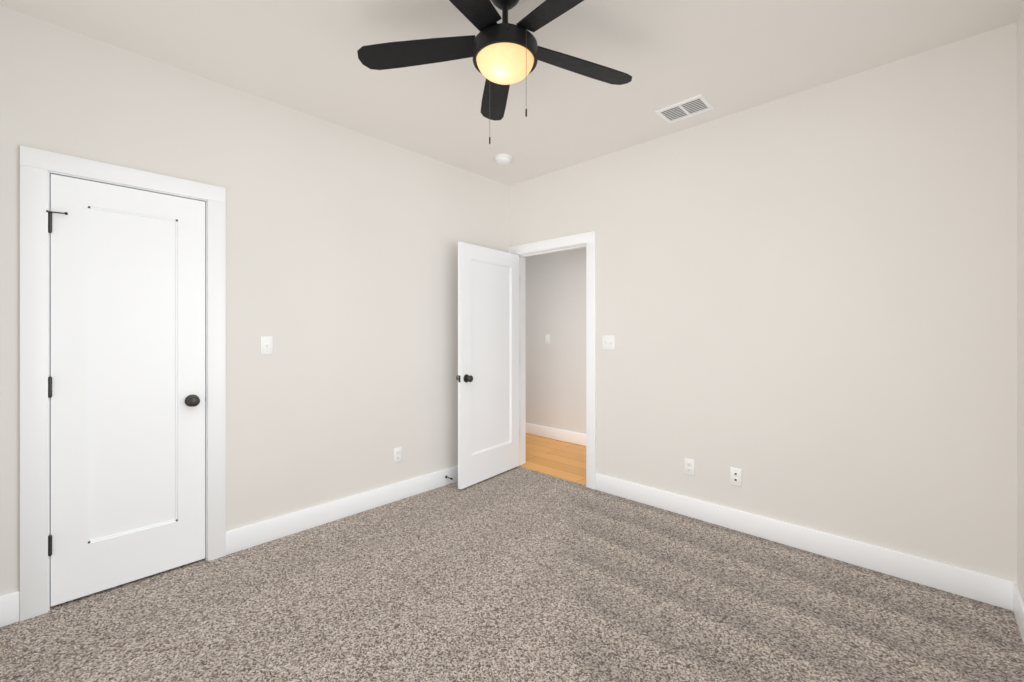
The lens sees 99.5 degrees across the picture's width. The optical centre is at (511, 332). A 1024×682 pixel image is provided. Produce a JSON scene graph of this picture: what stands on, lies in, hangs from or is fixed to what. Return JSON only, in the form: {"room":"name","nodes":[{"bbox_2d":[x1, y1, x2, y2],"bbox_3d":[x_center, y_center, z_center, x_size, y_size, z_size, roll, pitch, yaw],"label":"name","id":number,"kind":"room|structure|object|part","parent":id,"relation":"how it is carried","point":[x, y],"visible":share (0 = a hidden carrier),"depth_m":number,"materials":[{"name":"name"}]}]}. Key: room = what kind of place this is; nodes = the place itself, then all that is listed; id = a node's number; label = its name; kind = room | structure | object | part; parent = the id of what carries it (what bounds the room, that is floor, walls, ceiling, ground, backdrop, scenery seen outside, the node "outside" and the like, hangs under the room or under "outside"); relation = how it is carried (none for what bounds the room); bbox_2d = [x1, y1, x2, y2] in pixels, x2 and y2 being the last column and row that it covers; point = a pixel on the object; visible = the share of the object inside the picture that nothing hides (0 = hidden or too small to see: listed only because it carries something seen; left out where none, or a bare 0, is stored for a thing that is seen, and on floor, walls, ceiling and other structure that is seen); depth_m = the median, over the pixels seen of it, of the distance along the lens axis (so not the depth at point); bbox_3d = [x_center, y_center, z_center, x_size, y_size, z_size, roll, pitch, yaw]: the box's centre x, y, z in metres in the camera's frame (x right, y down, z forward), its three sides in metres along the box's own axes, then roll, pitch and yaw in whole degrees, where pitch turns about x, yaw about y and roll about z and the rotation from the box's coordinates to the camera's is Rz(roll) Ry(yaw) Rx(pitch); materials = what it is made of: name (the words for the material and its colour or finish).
{"room":"empty bedroom","nodes":[
{"label":"empty bedroom","id":0,"kind":"room"},
{"bbox_2d":[0,5,509,595],"bbox_3d":[-1.293,-0.075,3.030,0.120,2.750,3.810,0,0,44],"label":"wall","id":1,"kind":"structure","parent":0,"point":[342,265],"depth_m":2.79,"materials":[{"name":"paint"}]},
{"bbox_2d":[0,591,19,626],"bbox_3d":[-2.336,1.232,1.833,0.017,0.135,0.337,0,0,44],"label":"baseboard","id":2,"kind":"structure","parent":1,"relation":"attached to","point":[9,603],"depth_m":1.93,"materials":[{"name":"paint"}]},
{"bbox_2d":[48,211,64,555],"bbox_3d":[-2.148,0.239,2.046,0.057,1.611,0.062,0,0,44],"label":"closet door hinges","id":3,"kind":"object","parent":1,"relation":"attached to","point":[50,382],"visible":1,"depth_m":2.02,"materials":[{"name":"brown metal"}]},
{"bbox_2d":[20,145,225,620],"bbox_3d":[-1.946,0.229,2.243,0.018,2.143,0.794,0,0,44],"label":"trim","id":4,"kind":"structure","parent":1,"relation":"attached to","point":[36,165],"depth_m":2.00,"materials":[{"name":"paint"}]},
{"bbox_2d":[51,174,204,605],"bbox_3d":[-1.945,0.270,2.241,0.098,2.030,0.604,0,0,44],"label":"closet door","id":5,"kind":"structure","parent":1,"relation":"in","point":[128,385],"depth_m":2.23,"materials":[{"name":"paint"}]},
{"bbox_3d":[-1.767,0.380,2.403,0.064,0.068,0.068,0,0,44],"label":"knob","id":6,"kind":"part","parent":5,"relation":"part of","materials":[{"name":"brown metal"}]},
{"bbox_2d":[260,336,272,354],"bbox_3d":[-1.520,0.080,2.690,0.020,0.114,0.070,0,0,44],"label":"light switch","id":7,"kind":"object","parent":1,"relation":"attached to","point":[266,345],"visible":1,"depth_m":2.69,"materials":[{"name":"white plastic"}]},
{"bbox_2d":[226,466,457,554],"bbox_3d":[-0.851,1.232,3.399,0.014,0.135,2.391,0,0,44],"label":"baseboard","id":8,"kind":"structure","parent":1,"relation":"attached to","point":[255,534],"depth_m":2.97,"materials":[{"name":"paint"}]},
{"bbox_2d":[394,447,401,462],"bbox_3d":[-0.886,0.950,3.366,0.008,0.114,0.070,0,0,44],"label":"outlet","id":9,"kind":"object","parent":1,"relation":"attached to","point":[398,454],"visible":1,"depth_m":3.36,"materials":[{"name":"white plastic"}]},
{"bbox_2d":[0,466,1023,681],"bbox_3d":[-0.329,1.325,2.121,4.030,0.050,3.580,0,0,44],"label":"floor","id":10,"kind":"structure","parent":0,"point":[518,574],"depth_m":2.02,"materials":[{"name":"grey carpet"}]},
{"bbox_2d":[0,0,1023,185],"bbox_3d":[-0.061,-1.500,1.859,3.520,0.100,3.810,0,0,44],"label":"ceiling","id":11,"kind":"structure","parent":0,"point":[726,57],"depth_m":2.26,"materials":[{"name":"paint"}]},
{"bbox_2d":[357,0,631,143],"bbox_3d":[0.001,-1.147,1.786,1.231,0.605,1.271,0,0,44],"label":"ceiling fan","id":12,"kind":"object","parent":11,"relation":"hanging from","point":[504,54],"visible":1,"depth_m":1.83,"materials":[{"name":"painted metal"},{"name":"painted wood"},{"name":"glass"}]},
{"bbox_3d":[-0.029,-1.109,1.827,0.243,0.074,0.243,0,0,44],"label":"glass","id":13,"kind":"part","parent":12,"relation":"part of","materials":[{"name":"beige glass"}]},
{"bbox_2d":[494,154,511,164],"bbox_3d":[-0.072,-1.427,3.589,0.146,0.047,0.146,0,0,44],"label":"smoke detector","id":14,"kind":"object","parent":11,"relation":"attached to","point":[503,159],"visible":0.96,"depth_m":3.55,"materials":[{"name":"white plastic"}]},
{"bbox_2d":[655,94,713,123],"bbox_3d":[1.121,-1.447,2.818,0.300,0.007,0.222,0,0,44],"label":"ceiling vent","id":15,"kind":"object","parent":11,"relation":"in","point":[692,106],"visible":1,"depth_m":2.81,"materials":[{"name":"white plastic"}]},
{"bbox_2d":[519,434,585,485],"bbox_3d":[0.906,1.329,4.169,5.300,0.051,1.090,0,0,44],"label":"floor","id":16,"kind":"structure","parent":0,"point":[558,459],"depth_m":4.49,"materials":[{"name":"brown wood"}]},
{"bbox_2d":[526,247,585,433],"bbox_3d":[1.323,-0.075,4.607,5.300,2.750,0.120,0,0,44],"label":"wall","id":17,"kind":"structure","parent":0,"point":[556,366],"depth_m":5.26,"materials":[{"name":"paint"}]},
{"bbox_2d":[545,334,549,343],"bbox_3d":[0.436,0.080,5.354,0.070,0.114,0.020,0,0,44],"label":"light switch","id":18,"kind":"object","parent":17,"relation":"attached to","point":[547,338],"visible":1,"depth_m":5.36,"materials":[{"name":"white plastic"}]},
{"bbox_2d":[526,423,585,445],"bbox_3d":[1.277,1.232,4.559,5.300,0.135,0.014,0,0,44],"label":"baseboard","id":19,"kind":"structure","parent":17,"relation":"attached to","point":[559,434],"depth_m":5.24,"materials":[{"name":"paint"}]},
{"bbox_2d":[510,22,1016,581],"bbox_3d":[0.565,-0.075,3.810,5.300,2.750,0.120,0,0,44],"label":"wall","id":20,"kind":"structure","parent":0,"point":[806,308],"depth_m":2.51,"materials":[{"name":"paint"}]},
{"bbox_2d":[456,242,518,488],"bbox_3d":[-0.190,0.270,3.877,0.162,2.030,0.812,0,0,38],"label":"door","id":21,"kind":"structure","parent":20,"relation":"in","point":[487,377],"depth_m":3.83,"materials":[{"name":"paint"}]},
{"bbox_3d":[-0.406,0.380,3.597,0.162,0.068,0.105,0,0,38],"label":"knob","id":22,"kind":"part","parent":21,"relation":"part of","materials":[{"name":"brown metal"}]},
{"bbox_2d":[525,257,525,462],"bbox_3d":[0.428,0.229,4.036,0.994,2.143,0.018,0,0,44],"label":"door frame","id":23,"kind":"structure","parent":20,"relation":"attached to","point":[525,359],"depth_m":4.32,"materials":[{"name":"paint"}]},
{"bbox_2d":[509,231,595,489],"bbox_3d":[0.333,0.229,3.935,0.992,2.143,0.018,0,0,44],"label":"door frame","id":24,"kind":"structure","parent":20,"relation":"attached to","point":[588,239],"depth_m":3.62,"materials":[{"name":"paint"}]},
{"bbox_2d":[519,243,585,464],"bbox_3d":[0.380,0.265,3.986,0.852,2.071,0.120,0,0,44],"label":"trim","id":25,"kind":"structure","parent":20,"relation":"attached to","point":[522,359],"depth_m":4.26,"materials":[{"name":"paint"}]},
{"bbox_2d":[602,335,614,349],"bbox_3d":[0.778,0.080,3.510,0.116,0.114,0.020,0,0,44],"label":"light switch","id":26,"kind":"object","parent":20,"relation":"attached to","point":[608,341],"visible":1,"depth_m":3.51,"materials":[{"name":"white plastic"}]},
{"bbox_2d":[684,458,694,475],"bbox_3d":[1.254,0.950,3.066,0.070,0.114,0.008,0,0,44],"label":"outlet","id":27,"kind":"object","parent":20,"relation":"attached to","point":[689,466],"visible":1,"depth_m":3.06,"materials":[{"name":"white plastic"}]},
{"bbox_2d":[730,467,741,486],"bbox_3d":[1.475,0.950,2.857,0.070,0.114,0.008,0,0,44],"label":"outlet","id":28,"kind":"object","parent":20,"relation":"attached to","point":[736,476],"visible":1,"depth_m":2.85,"materials":[{"name":"white plastic"}]},
{"bbox_2d":[595,473,1007,608],"bbox_3d":[1.508,1.232,2.820,2.248,0.135,0.017,0,0,44],"label":"baseboard","id":29,"kind":"structure","parent":20,"relation":"attached to","point":[992,590],"depth_m":2.50,"materials":[{"name":"paint"}]},
{"bbox_2d":[1017,1,1023,599],"bbox_3d":[1.130,-0.075,0.645,0.120,2.750,3.690,0,0,44],"label":"wall","id":30,"kind":"structure","parent":0,"point":[1020,302],"depth_m":1.95,"materials":[{"name":"paint"}]},
{"bbox_2d":[1008,580,1023,642],"bbox_3d":[1.122,1.232,0.736,0.017,0.135,3.570,0,0,44],"label":"baseboard","id":31,"kind":"structure","parent":30,"relation":"attached to","point":[1015,599],"depth_m":1.95,"materials":[{"name":"paint"}]}
]}

